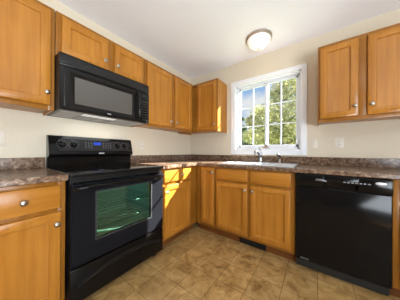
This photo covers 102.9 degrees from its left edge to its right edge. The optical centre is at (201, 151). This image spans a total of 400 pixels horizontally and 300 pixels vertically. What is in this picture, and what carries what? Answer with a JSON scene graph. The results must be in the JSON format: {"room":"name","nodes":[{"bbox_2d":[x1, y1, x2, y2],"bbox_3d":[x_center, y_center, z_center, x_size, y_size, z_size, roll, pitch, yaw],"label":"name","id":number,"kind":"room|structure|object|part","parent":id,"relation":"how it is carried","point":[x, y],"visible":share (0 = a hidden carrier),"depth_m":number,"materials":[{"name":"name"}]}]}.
{"room":"kitchen","nodes":[
{"label":"kitchen","id":0,"kind":"room"},
{"bbox_2d":[0,0,190,167],"bbox_3d":[-2.690,-0.170,-0.335,0.120,2.440,8.640,0,0,36],"label":"wall","id":1,"kind":"structure","parent":0,"point":[26,132],"depth_m":1.60,"materials":[{"name":"beige paint"}]},
{"bbox_2d":[0,130,4,145],"bbox_3d":[-1.516,-0.100,1.183,0.014,0.116,0.076,0,0,36],"label":"light switch","id":2,"kind":"object","parent":1,"relation":"attached to","point":[2,132],"visible":1,"depth_m":1.20,"materials":[{"name":"beige plastic"}]},
{"bbox_2d":[0,157,44,169],"bbox_3d":[-1.484,0.099,1.221,0.020,0.092,0.416,0,0,36],"label":"backsplash","id":3,"kind":"structure","parent":1,"relation":"attached to","point":[34,162],"depth_m":1.27,"materials":[{"name":"laminate"}]},
{"bbox_2d":[0,0,54,115],"bbox_3d":[-1.381,-0.696,1.073,0.354,0.774,0.538,0,0,36],"label":"upper cabinet","id":4,"kind":"object","parent":1,"relation":"attached to","point":[27,27],"visible":1,"depth_m":1.10,"materials":[{"name":"brown wood"}]},
{"bbox_2d":[55,11,143,83],"bbox_3d":[-0.993,-0.909,1.611,0.354,0.342,0.776,0,0,36],"label":"upper cabinet","id":5,"kind":"object","parent":1,"relation":"attached to","point":[72,38],"visible":0.75,"depth_m":1.43,"materials":[{"name":"brown wood"}]},
{"bbox_3d":[-0.990,-0.911,1.381,0.020,0.280,0.340,0,0,36],"label":"door","id":6,"kind":"part","parent":5,"relation":"part of","materials":[{"name":"brown wood"}]},
{"bbox_2d":[47,51,148,126],"bbox_3d":[-0.950,-0.522,1.578,0.462,0.428,0.773,0,0,36],"label":"microwave","id":7,"kind":"object","parent":5,"relation":"attached to","point":[83,90],"visible":0.98,"depth_m":1.39,"materials":[{"name":"black metal"}]},
{"bbox_3d":[-1.151,-0.311,1.361,0.295,0.002,0.140,0,0,36],"label":"panel","id":8,"kind":"part","parent":7,"relation":"part of","materials":[{"name":"grey metal"}]},
{"bbox_3d":[-0.853,-0.475,1.444,0.023,0.330,0.669,0,0,36],"label":"door","id":9,"kind":"part","parent":7,"relation":"part of","materials":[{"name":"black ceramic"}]},
{"bbox_3d":[-0.897,-0.309,1.715,0.295,0.002,0.150,0,0,36],"label":"panel","id":10,"kind":"part","parent":7,"relation":"part of","materials":[{"name":"grey metal"}]},
{"bbox_3d":[-0.808,-0.309,1.838,0.295,0.002,0.135,0,0,36],"label":"panel","id":11,"kind":"part","parent":7,"relation":"part of","materials":[{"name":"grey metal"}]},
{"bbox_3d":[-0.650,-0.481,1.659,0.069,0.296,0.032,0,0,36],"label":"handle","id":12,"kind":"part","parent":7,"relation":"part of","materials":[{"name":"black plastic"}]},
{"bbox_3d":[-0.627,-0.473,1.759,0.022,0.330,0.102,0,0,36],"label":"control panel","id":13,"kind":"part","parent":7,"relation":"part of","materials":[{"name":"black plastic"}]},
{"bbox_3d":[-0.764,-0.909,1.695,0.020,0.280,0.310,0,0,36],"label":"door","id":14,"kind":"part","parent":5,"relation":"part of","materials":[{"name":"brown wood"}]},
{"bbox_2d":[139,140,143,148],"bbox_3d":[-0.809,-0.088,2.170,0.007,0.116,0.072,0,0,36],"label":"wall outlet","id":15,"kind":"object","parent":1,"relation":"attached to","point":[141,142],"visible":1,"depth_m":2.16,"materials":[{"name":"beige plastic"}]},
{"bbox_2d":[131,59,192,133],"bbox_3d":[-0.505,-0.690,2.291,0.354,0.774,0.891,0,0,36],"label":"upper cabinet","id":16,"kind":"object","parent":1,"relation":"attached to","point":[170,96],"visible":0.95,"depth_m":2.14,"materials":[{"name":"brown wood"}]},
{"bbox_3d":[-0.522,-0.689,2.033,0.020,0.717,0.388,0,0,36],"label":"door","id":17,"kind":"part","parent":16,"relation":"part of","materials":[{"name":"brown wood"}]},
{"bbox_3d":[-0.262,-0.687,2.394,0.020,0.717,0.373,0,0,36],"label":"door","id":18,"kind":"part","parent":16,"relation":"part of","materials":[{"name":"brown wood"}]},
{"bbox_2d":[57,0,399,78],"bbox_3d":[-1.127,-1.433,-1.527,4.040,0.100,8.760,0,0,36],"label":"ceiling","id":19,"kind":"structure","parent":0,"point":[195,38],"depth_m":1.69,"materials":[{"name":"white paint"}]},
{"bbox_2d":[246,29,271,50],"bbox_3d":[0.693,-1.288,1.924,0.300,0.160,0.300,0,0,36],"label":"ceiling lamp","id":20,"kind":"object","parent":19,"relation":"attached to","point":[258,39],"visible":1,"depth_m":1.85,"materials":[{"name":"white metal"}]},
{"bbox_2d":[83,209,399,299],"bbox_3d":[-1.142,1.107,-1.530,4.040,0.100,8.760,0,0,36],"label":"floor","id":21,"kind":"structure","parent":0,"point":[198,264],"depth_m":1.33,"materials":[{"name":"beige tile"}]},
{"bbox_2d":[0,181,64,299],"bbox_3d":[-1.223,0.623,1.038,0.658,0.874,0.388,0,0,36],"label":"base cabinet","id":22,"kind":"object","parent":21,"relation":"on","point":[32,217],"visible":0.94,"depth_m":0.91,"materials":[{"name":"brown wood"}]},
{"bbox_3d":[-0.962,0.283,0.862,0.030,0.032,0.032,0,0,36],"label":"knob","id":23,"kind":"part","parent":22,"relation":"part of","materials":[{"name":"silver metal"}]},
{"bbox_3d":[-0.984,0.283,0.875,0.020,0.144,0.326,0,0,36],"label":"drawer","id":24,"kind":"part","parent":22,"relation":"part of","materials":[{"name":"brown wood"}]},
{"bbox_2d":[0,157,68,187],"bbox_3d":[-1.228,0.119,1.036,0.651,0.130,0.416,0,0,36],"label":"countertop","id":25,"kind":"structure","parent":22,"relation":"on","point":[13,171],"depth_m":1.05,"materials":[{"name":"laminate"}]},
{"bbox_3d":[-0.882,0.450,0.975,0.030,0.032,0.032,0,0,36],"label":"knob","id":26,"kind":"part","parent":22,"relation":"part of","materials":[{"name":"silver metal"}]},
{"bbox_2d":[46,135,164,299],"bbox_3d":[-0.854,0.461,1.496,0.723,1.202,0.762,0,0,36],"label":"range","id":27,"kind":"object","parent":21,"relation":"on","point":[114,204],"visible":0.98,"depth_m":1.36,"materials":[{"name":"black metal"}]},
{"bbox_3d":[-1.241,-0.062,1.421,0.034,0.058,0.060,0,0,36],"label":"control knob","id":28,"kind":"part","parent":27,"relation":"part of","materials":[{"name":"black plastic"}]},
{"bbox_3d":[-1.191,-0.062,1.491,0.034,0.058,0.060,0,0,36],"label":"control knob","id":29,"kind":"part","parent":27,"relation":"part of","materials":[{"name":"black plastic"}]},
{"bbox_3d":[-1.068,-0.058,1.677,0.030,0.106,0.662,0,0,36],"label":"control panel","id":30,"kind":"part","parent":27,"relation":"part of","materials":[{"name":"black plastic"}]},
{"bbox_2d":[46,163,163,177],"bbox_3d":[-0.864,0.158,1.504,0.638,0.022,0.762,0,0,36],"label":"cooktop","id":31,"kind":"object","parent":27,"relation":"in","point":[87,170],"depth_m":1.36,"materials":[{"name":"black glass"}]},
{"bbox_3d":[-0.624,0.887,1.328,0.025,0.228,0.756,0,0,36],"label":"storage drawer","id":32,"kind":"part","parent":27,"relation":"part of","materials":[{"name":"black metal"}]},
{"bbox_2d":[69,173,164,269],"bbox_3d":[-0.819,0.491,1.470,0.635,0.542,0.756,0,0,36],"label":"oven","id":33,"kind":"object","parent":27,"relation":"in","point":[107,215],"depth_m":1.31,"materials":[{"name":"black metal"}]},
{"bbox_3d":[-0.607,0.862,1.316,0.020,0.083,0.666,0,0,36],"label":"drawer pull","id":34,"kind":"part","parent":27,"relation":"part of","materials":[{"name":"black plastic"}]},
{"bbox_2d":[161,166,196,245],"bbox_3d":[-0.472,0.628,2.082,0.658,0.874,0.618,0,0,36],"label":"base cabinet","id":35,"kind":"object","parent":21,"relation":"on","point":[179,184],"visible":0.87,"depth_m":1.88,"materials":[{"name":"brown wood"}]},
{"bbox_3d":[-0.268,0.659,1.871,0.020,0.565,0.438,0,0,36],"label":"door","id":36,"kind":"part","parent":35,"relation":"part of","materials":[{"name":"brown wood"}]},
{"bbox_3d":[-0.266,0.274,1.872,0.020,0.140,0.438,0,0,36],"label":"drawer","id":37,"kind":"part","parent":35,"relation":"part of","materials":[{"name":"brown wood"}]},
{"bbox_2d":[196,166,217,233],"bbox_3d":[0.216,0.632,2.310,0.292,0.874,0.658,0,0,36],"label":"base cabinet","id":38,"kind":"object","parent":21,"relation":"on","point":[205,212],"visible":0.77,"depth_m":2.08,"materials":[{"name":"brown wood"}]},
{"bbox_3d":[0.078,0.567,2.055,0.190,0.722,0.020,0,0,36],"label":"door","id":39,"kind":"part","parent":38,"relation":"part of","materials":[{"name":"brown wood"}]},
{"bbox_2d":[215,167,295,260],"bbox_3d":[0.690,0.635,1.970,0.869,0.874,0.658,0,0,36],"label":"base cabinet","id":40,"kind":"object","parent":21,"relation":"on","point":[259,206],"visible":0.89,"depth_m":1.68,"materials":[{"name":"brown wood"}]},
{"bbox_3d":[0.346,0.277,1.864,0.392,0.130,0.020,0,0,36],"label":"false drawer","id":41,"kind":"part","parent":40,"relation":"part of","materials":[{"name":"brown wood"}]},
{"bbox_3d":[0.344,0.654,1.863,0.392,0.566,0.020,0,0,36],"label":"door","id":42,"kind":"part","parent":40,"relation":"part of","materials":[{"name":"brown wood"}]},
{"bbox_2d":[240,237,265,250],"bbox_3d":[0.571,1.032,1.786,0.295,0.070,0.016,0,0,36],"label":"register","id":43,"kind":"object","parent":40,"relation":"attached to","point":[242,240],"visible":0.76,"depth_m":1.77,"materials":[{"name":"black metal"}]},
{"bbox_3d":[0.689,0.278,1.617,0.384,0.130,0.020,0,0,36],"label":"false drawer","id":44,"kind":"part","parent":40,"relation":"part of","materials":[{"name":"brown wood"}]},
{"bbox_3d":[0.687,0.656,1.617,0.384,0.566,0.020,0,0,36],"label":"door","id":45,"kind":"part","parent":40,"relation":"part of","materials":[{"name":"brown wood"}]},
{"bbox_2d":[296,173,392,295],"bbox_3d":[1.280,0.639,1.532,0.586,0.866,0.644,0,0,36],"label":"dishwasher","id":46,"kind":"object","parent":21,"relation":"on","point":[344,223],"visible":0.99,"depth_m":1.26,"materials":[{"name":"black metal"}]},
{"bbox_3d":[1.149,1.015,1.353,0.584,0.113,0.015,0,0,36],"label":"kick plate","id":47,"kind":"part","parent":46,"relation":"part of","materials":[{"name":"black metal"}]},
{"bbox_3d":[1.115,0.258,1.301,0.586,0.106,0.055,0,0,36],"label":"control panel","id":48,"kind":"part","parent":46,"relation":"part of","materials":[{"name":"black plastic"}]},
{"bbox_2d":[389,179,399,297],"bbox_3d":[1.722,0.639,1.226,0.473,0.874,0.658,0,0,36],"label":"base cabinet","id":49,"kind":"object","parent":21,"relation":"on","point":[395,291],"visible":0.41,"depth_m":1.13,"materials":[{"name":"brown wood"}]},
{"bbox_2d":[131,154,399,179],"bbox_3d":[0.604,0.130,1.684,2.869,0.130,1.231,0,0,36],"label":"countertop","id":50,"kind":"structure","parent":49,"relation":"on","point":[382,168],"depth_m":1.76,"materials":[{"name":"laminate"}]},
{"bbox_2d":[219,161,297,167],"bbox_3d":[0.698,0.234,1.977,0.832,0.167,0.535,0,0,36],"label":"sink","id":51,"kind":"object","parent":50,"relation":"in","point":[291,165],"visible":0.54,"depth_m":1.97,"materials":[{"name":"white metal"}]},
{"bbox_3d":[0.521,0.234,2.061,0.346,0.165,0.374,0,0,36],"label":"bowl","id":52,"kind":"part","parent":51,"relation":"part of","materials":[{"name":"silver metal"}]},
{"bbox_3d":[0.833,0.236,1.837,0.344,0.165,0.374,0,0,36],"label":"bowl","id":53,"kind":"part","parent":51,"relation":"part of","materials":[{"name":"silver metal"}]},
{"bbox_2d":[253,147,267,162],"bbox_3d":[0.751,0.050,2.090,0.200,0.202,0.234,0,0,36],"label":"faucet","id":54,"kind":"object","parent":50,"relation":"on","point":[255,151],"visible":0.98,"depth_m":2.14,"materials":[{"name":"silver metal"}]},
{"bbox_3d":[0.740,0.040,2.085,0.038,0.109,0.214,0,0,39],"label":"spout","id":55,"kind":"part","parent":54,"relation":"part of","materials":[{"name":"silver metal"}]},
{"bbox_3d":[1.566,0.588,1.008,0.473,0.774,0.019,0,0,36],"label":"frame","id":56,"kind":"part","parent":49,"relation":"part of","materials":[{"name":"brown wood"}]},
{"bbox_2d":[191,9,399,208],"bbox_3d":[1.383,-0.145,1.970,3.800,2.440,0.140,0,0,36],"label":"wall","id":57,"kind":"structure","parent":0,"point":[379,138],"depth_m":1.90,"materials":[{"name":"beige paint"}]},
{"bbox_2d":[182,78,226,134],"bbox_3d":[0.008,-0.686,2.657,0.752,0.774,0.354,0,0,36],"label":"upper cabinet","id":58,"kind":"object","parent":57,"relation":"attached to","point":[209,111],"visible":0.8,"depth_m":2.46,"materials":[{"name":"brown wood"}]},
{"bbox_3d":[0.075,-0.685,2.440,0.353,0.717,0.020,0,0,36],"label":"door","id":59,"kind":"part","parent":58,"relation":"part of","materials":[{"name":"brown wood"}]},
{"bbox_2d":[131,154,399,167],"bbox_3d":[0.604,0.111,1.684,2.869,0.092,1.231,0,0,36],"label":"backsplash","id":60,"kind":"structure","parent":57,"relation":"attached to","point":[334,161],"depth_m":2.03,"materials":[{"name":"laminate"}]},
{"bbox_2d":[231,63,306,154],"bbox_3d":[0.923,-0.513,2.292,1.004,1.128,0.158,0,0,36],"label":"window","id":61,"kind":"structure","parent":57,"relation":"in","point":[300,148],"depth_m":2.21,"materials":[{"name":"white paint"}]},
{"bbox_3d":[0.795,-0.515,2.438,0.445,0.940,0.026,0,0,36],"label":"sash","id":62,"kind":"part","parent":61,"relation":"part of","materials":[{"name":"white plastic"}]},
{"bbox_3d":[0.940,-0.515,2.315,0.856,0.976,0.070,0,0,36],"label":"frame","id":63,"kind":"part","parent":61,"relation":"part of","materials":[{"name":"white plastic"}]},
{"bbox_3d":[1.094,-0.514,2.183,0.419,0.940,0.026,0,0,36],"label":"sash","id":64,"kind":"part","parent":61,"relation":"part of","materials":[{"name":"white plastic"}]},
{"bbox_2d":[310,138,317,147],"bbox_3d":[1.344,-0.093,1.902,0.072,0.116,0.014,0,0,36],"label":"light switch","id":65,"kind":"object","parent":57,"relation":"attached to","point":[313,142],"visible":1,"depth_m":1.90,"materials":[{"name":"beige plastic"}]},
{"bbox_2d":[334,138,343,147],"bbox_3d":[1.532,-0.092,1.771,0.080,0.116,0.007,0,0,36],"label":"wall outlet","id":66,"kind":"object","parent":57,"relation":"attached to","point":[338,142],"visible":1,"depth_m":1.77,"materials":[{"name":"beige plastic"}]},
{"bbox_2d":[317,23,399,125],"bbox_3d":[1.552,-0.679,1.546,0.683,0.774,0.354,0,0,36],"label":"upper cabinet","id":67,"kind":"object","parent":57,"relation":"attached to","point":[359,76],"visible":1,"depth_m":1.46,"materials":[{"name":"brown wood"}]},
{"bbox_3d":[1.325,-0.681,1.540,0.283,0.712,0.020,0,0,36],"label":"door","id":68,"kind":"part","parent":67,"relation":"part of","materials":[{"name":"brown wood"}]},
{"bbox_3d":[1.608,-0.680,1.337,0.300,0.712,0.020,0,0,36],"label":"door","id":69,"kind":"part","parent":67,"relation":"part of","materials":[{"name":"brown wood"}]},
{"label":"outside","id":70,"kind":"structure","parent":0,"visible":0},
{"bbox_3d":[17.489,1.899,27.613,60.000,0.200,59.400,0,0,36],"label":"ground","id":71,"kind":"structure","parent":70,"visible":0},
{"bbox_2d":[241,117,250,144],"bbox_3d":[3.400,-0.656,14.103,2.163,4.730,1.321,0,0,36],"label":"tree","id":72,"kind":"object","parent":71,"relation":"on","point":[243,142],"visible":0.29,"depth_m":13.69,"materials":[{"name":"green plant"}]},
{"bbox_2d":[241,78,295,144],"bbox_3d":[4.769,-1.769,9.376,4.882,6.953,2.052,0,0,36],"label":"tree","id":73,"kind":"object","parent":71,"relation":"on","point":[259,113],"visible":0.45,"depth_m":9.21,"materials":[{"name":"green plant"}]},
{"bbox_2d":[251,131,295,144],"bbox_3d":[6.412,-0.137,13.660,5.049,3.722,1.924,0,0,36],"label":"tree","id":74,"kind":"object","parent":71,"relation":"on","point":[259,131],"visible":0.06,"depth_m":13.27,"materials":[{"name":"green plant"}]}
]}

